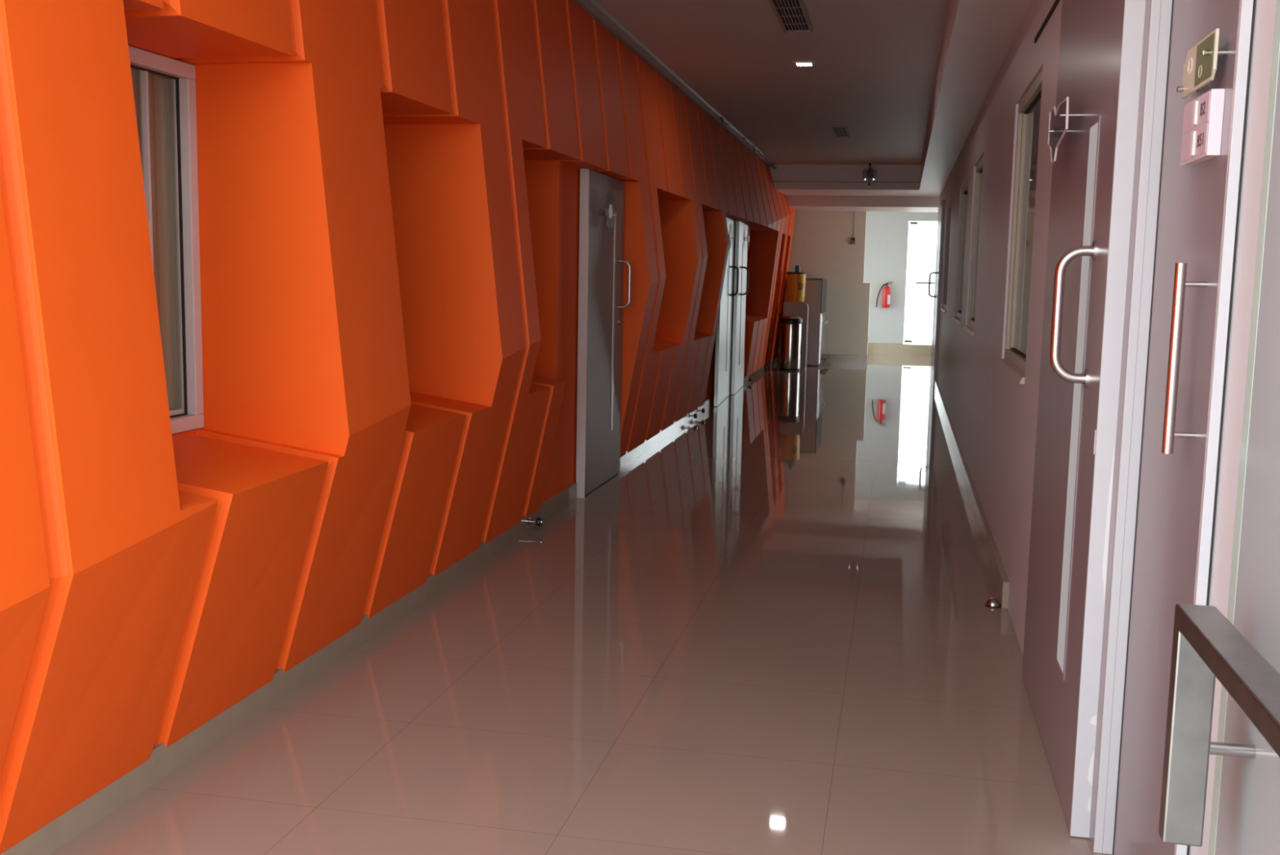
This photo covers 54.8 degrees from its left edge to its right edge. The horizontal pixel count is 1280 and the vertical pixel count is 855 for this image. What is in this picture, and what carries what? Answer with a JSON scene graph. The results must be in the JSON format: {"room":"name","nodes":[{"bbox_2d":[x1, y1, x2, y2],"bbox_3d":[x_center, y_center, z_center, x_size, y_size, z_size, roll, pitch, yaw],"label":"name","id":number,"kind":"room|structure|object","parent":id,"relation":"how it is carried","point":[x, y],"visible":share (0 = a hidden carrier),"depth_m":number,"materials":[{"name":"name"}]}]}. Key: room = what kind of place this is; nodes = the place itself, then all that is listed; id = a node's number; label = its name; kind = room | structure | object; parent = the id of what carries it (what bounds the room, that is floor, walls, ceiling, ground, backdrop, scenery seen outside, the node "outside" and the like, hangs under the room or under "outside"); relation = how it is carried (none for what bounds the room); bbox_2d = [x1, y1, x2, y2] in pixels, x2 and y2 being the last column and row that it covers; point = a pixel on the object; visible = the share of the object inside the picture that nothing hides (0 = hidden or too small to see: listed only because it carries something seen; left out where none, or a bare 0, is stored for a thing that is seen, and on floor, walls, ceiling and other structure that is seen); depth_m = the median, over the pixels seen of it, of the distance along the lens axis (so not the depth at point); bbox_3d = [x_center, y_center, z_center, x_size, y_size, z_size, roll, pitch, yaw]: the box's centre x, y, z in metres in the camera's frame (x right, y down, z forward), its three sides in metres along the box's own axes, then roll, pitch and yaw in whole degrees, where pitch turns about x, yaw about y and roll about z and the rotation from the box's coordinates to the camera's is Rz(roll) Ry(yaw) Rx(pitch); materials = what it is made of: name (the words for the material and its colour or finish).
{"room":"office corridor","nodes":[
{"label":"office corridor","id":0,"kind":"room"},
{"bbox_2d":[0,0,795,853],"bbox_3d":[0.070,-1.463,10.769,0.910,3.050,20.400,3,7,12],"label":"wall","id":1,"kind":"structure","parent":0,"point":[388,190],"depth_m":3.96,"materials":[{"name":"orange paint"}]},
{"bbox_2d":[128,45,204,434],"bbox_3d":[-1.563,-0.520,3.537,0.090,1.157,0.951,3,7,12],"label":"window","id":2,"kind":"structure","parent":1,"relation":"in","point":[164,88],"depth_m":3.92,"materials":[{"name":"white metal"}]},
{"bbox_2d":[130,67,176,410],"bbox_3d":[-1.588,-0.527,3.541,0.010,1.127,0.911,3,7,12],"label":"curtain","id":3,"kind":"object","parent":2,"relation":"hanging from","point":[162,90],"depth_m":3.90,"materials":[{"name":"grey fabric"}]},
{"bbox_2d":[172,427,203,435],"bbox_3d":[-0.172,-0.640,10.507,0.175,0.272,15.096,3,7,12],"label":"trim","id":4,"kind":"structure","parent":1,"relation":"attached to","point":[193,431],"depth_m":4.00,"materials":[{"name":"orange paint"}]},
{"bbox_2d":[0,357,777,854],"bbox_3d":[0.171,0.043,10.647,0.089,0.095,19.850,3,7,12],"label":"baseboard","id":5,"kind":"structure","parent":1,"relation":"attached to","point":[162,761],"depth_m":3.95,"materials":[{"name":"metal"}]},
{"bbox_2d":[526,516,542,525],"bbox_3d":[-0.571,0.511,6.718,0.082,0.048,0.048,3,7,12],"label":"door stop","id":6,"kind":"object","parent":1,"relation":"attached to","point":[538,521],"visible":1,"depth_m":6.70,"materials":[{"name":"metal"}]},
{"bbox_2d":[576,168,631,497],"bbox_3d":[-0.205,-0.625,8.124,0.148,2.030,1.041,3,7,12],"label":"door","id":7,"kind":"structure","parent":1,"relation":"in","point":[601,240],"depth_m":7.98,"materials":[{"name":"grey metal"}]},
{"bbox_2d":[600,204,615,218],"bbox_3d":[-0.207,-1.392,7.934,0.056,0.254,0.248,3,7,12],"label":"plaque","id":8,"kind":"object","parent":7,"relation":"attached to","point":[610,214],"visible":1,"depth_m":7.92,"materials":[{"name":"metal"}]},
{"bbox_2d":[572,0,775,167],"bbox_3d":[0.157,-2.768,9.564,0.130,0.037,16.700,3,7,12],"label":"trim","id":9,"kind":"structure","parent":1,"relation":"attached to","point":[592,7],"depth_m":9.21,"materials":[{"name":"grey"}]},
{"bbox_2d":[688,413,697,417],"bbox_3d":[0.511,-0.111,11.838,0.082,0.048,0.048,3,7,12],"label":"door stop","id":10,"kind":"object","parent":1,"relation":"attached to","point":[695,415],"visible":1,"depth_m":11.82,"materials":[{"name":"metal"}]},
{"bbox_2d":[697,408,705,413],"bbox_3d":[0.610,-0.168,12.304,0.082,0.048,0.048,3,7,12],"label":"door stop","id":11,"kind":"object","parent":1,"relation":"attached to","point":[703,410],"visible":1,"depth_m":12.29,"materials":[{"name":"metal"}]},
{"bbox_2d":[714,217,748,405],"bbox_3d":[1.123,-1.388,14.426,0.182,2.025,2.660,3,7,12],"label":"door","id":12,"kind":"structure","parent":1,"relation":"in","point":[724,325],"depth_m":14.39,"materials":[{"name":"silver metal"}]},
{"bbox_2d":[744,228,750,247],"bbox_3d":[1.318,-2.328,15.187,0.056,0.273,0.268,3,7,12],"label":"plaque","id":13,"kind":"object","parent":12,"relation":"attached to","point":[748,237],"visible":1,"depth_m":15.18,"materials":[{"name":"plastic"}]},
{"bbox_2d":[773,181,919,182],"bbox_3d":[2.861,-3.479,17.493,2.145,0.012,0.015,3,7,12],"label":"trim","id":14,"kind":"structure","parent":1,"relation":"attached to","point":[773,181],"depth_m":17.43,"materials":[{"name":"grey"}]},
{"bbox_2d":[769,0,1031,212],"bbox_3d":[1.035,-3.017,13.054,9.500,0.635,23.900,3,7,12],"label":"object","id":15,"kind":"structure","parent":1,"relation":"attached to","point":[978,35],"depth_m":11.01,"materials":[{"name":"paint"}]},
{"bbox_2d":[48,353,1112,854],"bbox_3d":[0.678,-0.156,13.191,10.000,0.120,25.050,3,7,12],"label":"floor","id":16,"kind":"structure","parent":0,"point":[771,630],"depth_m":4.21,"materials":[{"name":"tile"}]},
{"bbox_2d":[778,315,802,370],"bbox_3d":[2.273,-1.280,18.631,0.340,0.823,0.340,3,7,12],"label":"dustbin","id":17,"kind":"object","parent":16,"relation":"on","point":[790,325],"visible":1,"depth_m":18.51,"materials":[{"name":"metal"}]},
{"bbox_2d":[782,301,808,368],"bbox_3d":[2.400,-1.428,19.055,0.375,1.019,0.329,3,7,12],"label":"stand","id":18,"kind":"object","parent":16,"relation":"on","point":[801,309],"visible":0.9,"depth_m":18.87,"materials":[{"name":"grey plastic"}]},
{"bbox_2d":[786,265,806,302],"bbox_3d":[2.394,-2.207,18.968,0.306,0.561,0.306,3,7,12],"label":"jug","id":19,"kind":"object","parent":18,"relation":"on","point":[795,283],"visible":1,"depth_m":18.85,"materials":[{"name":"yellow plastic"}]},
{"bbox_2d":[803,278,829,366],"bbox_3d":[2.736,-1.722,20.003,0.655,1.380,1.180,3,7,12],"label":"water cooler","id":20,"kind":"object","parent":16,"relation":"on","point":[815,289],"visible":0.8,"depth_m":19.43,"materials":[{"name":"grey plastic"}]},
{"bbox_2d":[821,355,829,359],"bbox_3d":[2.996,-1.131,19.968,0.080,0.025,0.900,3,7,12],"label":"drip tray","id":21,"kind":"object","parent":20,"relation":"on","point":[823,357],"depth_m":19.85,"materials":[{"name":"grey metal"}]},
{"bbox_2d":[984,597,1000,608],"bbox_3d":[1.535,0.758,5.366,0.068,0.036,0.068,3,7,12],"label":"door stop","id":22,"kind":"object","parent":16,"relation":"on","point":[993,602],"visible":1,"depth_m":5.34,"materials":[{"name":"metal"}]},
{"bbox_2d":[595,0,949,164],"bbox_3d":[1.587,-2.788,9.260,4.370,0.130,16.700,3,7,12],"label":"ceiling","id":23,"kind":"structure","parent":0,"point":[873,75],"depth_m":9.42,"materials":[{"name":"paint"}]},
{"bbox_2d":[719,116,729,126],"bbox_3d":[0.861,-3.087,12.516,0.046,0.046,0.604,3,7,12],"label":"loose cable","id":24,"kind":"object","parent":23,"relation":"hanging from","point":[720,117],"visible":1,"depth_m":12.39,"materials":[{"name":"black plastic"}]},
{"bbox_2d":[742,137,776,168],"bbox_3d":[1.554,-3.483,15.795,0.032,0.062,3.752,3,7,12],"label":"loose cable","id":25,"kind":"object","parent":23,"relation":"hanging from","point":[746,141],"visible":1,"depth_m":15.38,"materials":[{"name":"black plastic"}]},
{"bbox_2d":[768,0,813,33],"bbox_3d":[0.835,-2.458,7.091,0.190,0.015,1.900,3,7,12],"label":"ceiling vent","id":26,"kind":"object","parent":23,"relation":"in","point":[792,15],"visible":1,"depth_m":7.53,"materials":[{"name":"black metal"}]},
{"bbox_2d":[792,61,815,66],"bbox_3d":[1.232,-2.724,9.260,0.160,0.007,0.200,3,7,12],"label":"recessed light","id":27,"kind":"object","parent":23,"relation":"in","point":[797,64],"visible":1,"depth_m":9.24,"materials":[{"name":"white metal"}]},
{"bbox_2d":[796,62,812,66],"bbox_3d":[1.232,-2.725,9.260,0.108,0.005,0.128,3,7,12],"label":"diffuser","id":28,"kind":"object","parent":27,"relation":"attached to","point":[797,64],"depth_m":9.26,"materials":[{"name":"white plastic"}]},
{"bbox_2d":[831,125,850,137],"bbox_3d":[2.200,-3.231,13.502,0.160,0.015,1.000,3,7,12],"label":"ceiling vent","id":29,"kind":"object","parent":23,"relation":"in","point":[840,131],"visible":1,"depth_m":13.46,"materials":[{"name":"black metal"}]},
{"bbox_2d":[862,163,877,185],"bbox_3d":[3.207,-3.523,17.188,0.167,0.309,0.178,-5,9,-41],"label":"emergency light","id":30,"kind":"object","parent":23,"relation":"attached to","point":[869,172],"visible":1,"depth_m":17.16,"materials":[{"name":"black plastic"}]},
{"bbox_2d":[777,210,870,355],"bbox_3d":[2.777,-2.428,20.681,2.130,2.365,0.200,3,7,12],"label":"wall","id":31,"kind":"structure","parent":0,"point":[821,246],"depth_m":20.47,"materials":[{"name":"beige paint"}]},
{"bbox_2d":[777,352,867,363],"bbox_3d":[2.755,-1.191,20.830,2.135,0.122,0.210,3,7,12],"label":"baseboard","id":32,"kind":"structure","parent":31,"relation":"attached to","point":[833,357],"depth_m":20.59,"materials":[{"name":"tile"}]},
{"bbox_2d":[850,211,855,244],"bbox_3d":[3.510,-3.283,20.305,0.076,0.533,0.030,3,7,12],"label":"switch box","id":33,"kind":"object","parent":31,"relation":"attached to","point":[852,239],"visible":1,"depth_m":20.32,"materials":[{"name":"black plastic"}]},
{"bbox_2d":[863,211,937,343],"bbox_3d":[3.133,-2.889,23.278,9.500,2.500,0.200,3,7,12],"label":"wall","id":34,"kind":"structure","parent":0,"point":[886,237],"depth_m":22.86,"materials":[{"name":"white paint"}]},
{"bbox_2d":[875,281,893,307],"bbox_3d":[4.520,-2.455,22.839,0.264,0.482,0.146,-1,7,-16],"label":"fire extinguisher","id":35,"kind":"object","parent":34,"relation":"attached to","point":[886,290],"visible":1,"depth_m":22.80,"materials":[{"name":"red metal"}]},
{"bbox_2d":[867,342,931,355],"bbox_3d":[3.097,-1.543,23.397,9.500,0.198,0.300,3,7,12],"label":"baseboard","id":36,"kind":"structure","parent":34,"relation":"attached to","point":[925,349],"depth_m":22.89,"materials":[{"name":"beige tile"}]},
{"bbox_2d":[904,222,934,342],"bbox_3d":[5.584,-2.648,22.700,1.340,2.250,0.114,3,7,12],"label":"door","id":37,"kind":"structure","parent":34,"relation":"in","point":[911,223],"depth_m":22.71,"materials":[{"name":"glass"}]},
{"bbox_2d":[936,0,1146,835],"bbox_3d":[2.857,-1.131,10.118,0.385,2.660,16.700,3,7,12],"label":"wall","id":38,"kind":"structure","parent":0,"point":[993,416],"depth_m":6.40,"materials":[{"name":"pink paint"}]},
{"bbox_2d":[928,199,945,386],"bbox_3d":[4.012,-1.835,16.890,0.144,2.416,1.800,3,7,12],"label":"door","id":39,"kind":"structure","parent":38,"relation":"in","point":[940,223],"depth_m":16.22,"materials":[{"name":"laminate"}]},
{"bbox_2d":[940,200,951,312],"bbox_3d":[3.636,-1.999,14.480,0.121,1.268,1.420,3,7,12],"label":"window","id":40,"kind":"structure","parent":38,"relation":"in","point":[944,310],"depth_m":15.07,"materials":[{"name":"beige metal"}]},
{"bbox_2d":[951,179,968,324],"bbox_3d":[2.912,-1.563,11.057,0.121,1.233,1.470,3,7,12],"label":"window","id":41,"kind":"structure","parent":38,"relation":"in","point":[965,188],"depth_m":11.62,"materials":[{"name":"grey glass"}]},
{"bbox_2d":[934,378,1008,608],"bbox_3d":[2.712,0.077,10.690,0.029,0.115,11.030,3,7,12],"label":"baseboard","id":42,"kind":"structure","parent":38,"relation":"attached to","point":[998,574],"depth_m":6.96,"materials":[{"name":"metal"}]},
{"bbox_2d":[962,155,983,335],"bbox_3d":[2.488,-1.326,9.050,0.121,1.253,1.140,3,7,12],"label":"window","id":43,"kind":"structure","parent":38,"relation":"in","point":[979,168],"depth_m":9.48,"materials":[{"name":"grey glass"}]},
{"bbox_2d":[996,69,1042,383],"bbox_3d":[1.748,-0.881,5.550,0.121,1.278,1.210,3,7,12],"label":"window","id":44,"kind":"structure","parent":38,"relation":"in","point":[1029,107],"depth_m":5.82,"materials":[{"name":"grey glass"}]},
{"bbox_2d":[1034,0,1060,43],"bbox_3d":[1.585,-1.584,4.785,0.016,0.020,0.920,3,7,12],"label":"trim","id":45,"kind":"structure","parent":38,"relation":"attached to","point":[1055,3],"depth_m":4.80,"materials":[{"name":"black metal"}]},
{"bbox_2d":[1022,0,1146,837],"bbox_3d":[1.231,-0.235,3.639,0.141,2.416,1.309,3,7,12],"label":"door","id":46,"kind":"structure","parent":38,"relation":"in","point":[1101,41],"depth_m":3.26,"materials":[{"name":"laminate"}]},
{"bbox_2d":[1048,97,1082,163],"bbox_3d":[1.256,-0.876,3.648,0.062,0.171,0.434,3,7,12],"label":"plaque","id":47,"kind":"object","parent":46,"relation":"attached to","point":[1059,118],"visible":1,"depth_m":3.64,"materials":[{"name":"clear plastic"}]},
{"bbox_2d":[1088,0,1172,853],"bbox_3d":[1.194,-0.257,2.932,0.068,2.640,0.072,3,7,12],"label":"trim","id":48,"kind":"structure","parent":38,"relation":"attached to","point":[1166,6],"depth_m":2.93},
{"bbox_2d":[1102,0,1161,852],"bbox_3d":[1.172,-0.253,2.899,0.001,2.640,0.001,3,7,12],"label":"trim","id":49,"kind":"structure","parent":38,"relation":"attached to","point":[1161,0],"depth_m":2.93,"materials":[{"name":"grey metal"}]},
{"bbox_2d":[1189,0,1276,854],"bbox_3d":[1.033,-0.063,1.274,0.298,2.660,2.015,3,7,12],"label":"door frame","id":50,"kind":"structure","parent":0,"point":[1265,12],"depth_m":2.22,"materials":[{"name":"white paint"}]},
{"bbox_2d":[1112,0,1239,854],"bbox_3d":[1.126,-0.199,2.602,0.102,2.596,0.606,3,7,12],"label":"door","id":51,"kind":"structure","parent":50,"relation":"in","point":[1191,205],"depth_m":2.62,"materials":[{"name":"laminate"}]},
{"bbox_2d":[1176,28,1227,98],"bbox_3d":[1.095,-0.705,2.404,0.041,0.090,0.263,3,7,12],"label":"sign plaque","id":52,"kind":"object","parent":51,"relation":"attached to","point":[1200,65],"visible":1,"depth_m":2.37,"materials":[{"name":"beige"}]},
{"bbox_2d":[1187,57,1192,75],"bbox_3d":[1.100,-0.722,2.470,0.001,0.035,0.037,3,7,12],"label":"print","id":53,"kind":"object","parent":52,"relation":"attached to","point":[1189,59],"depth_m":2.47,"materials":[{"name":"white"}]},
{"bbox_2d":[1180,88,1225,166],"bbox_3d":[1.100,-0.585,2.424,0.029,0.122,0.230,3,7,12],"label":"sign","id":54,"kind":"object","parent":51,"relation":"attached to","point":[1202,122],"visible":1,"depth_m":2.36,"materials":[{"name":"white plastic"}]},
{"bbox_2d":[1174,0,1257,854],"bbox_3d":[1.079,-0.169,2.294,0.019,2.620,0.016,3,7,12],"label":"trim","id":55,"kind":"structure","parent":50,"relation":"attached to","point":[1246,9],"depth_m":2.28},
{"bbox_2d":[1158,0,1279,854],"bbox_3d":[0.692,0.021,1.195,0.128,2.500,1.122,3,7,12],"label":"door","id":56,"kind":"structure","parent":50,"relation":"in","point":[1242,649],"depth_m":1.62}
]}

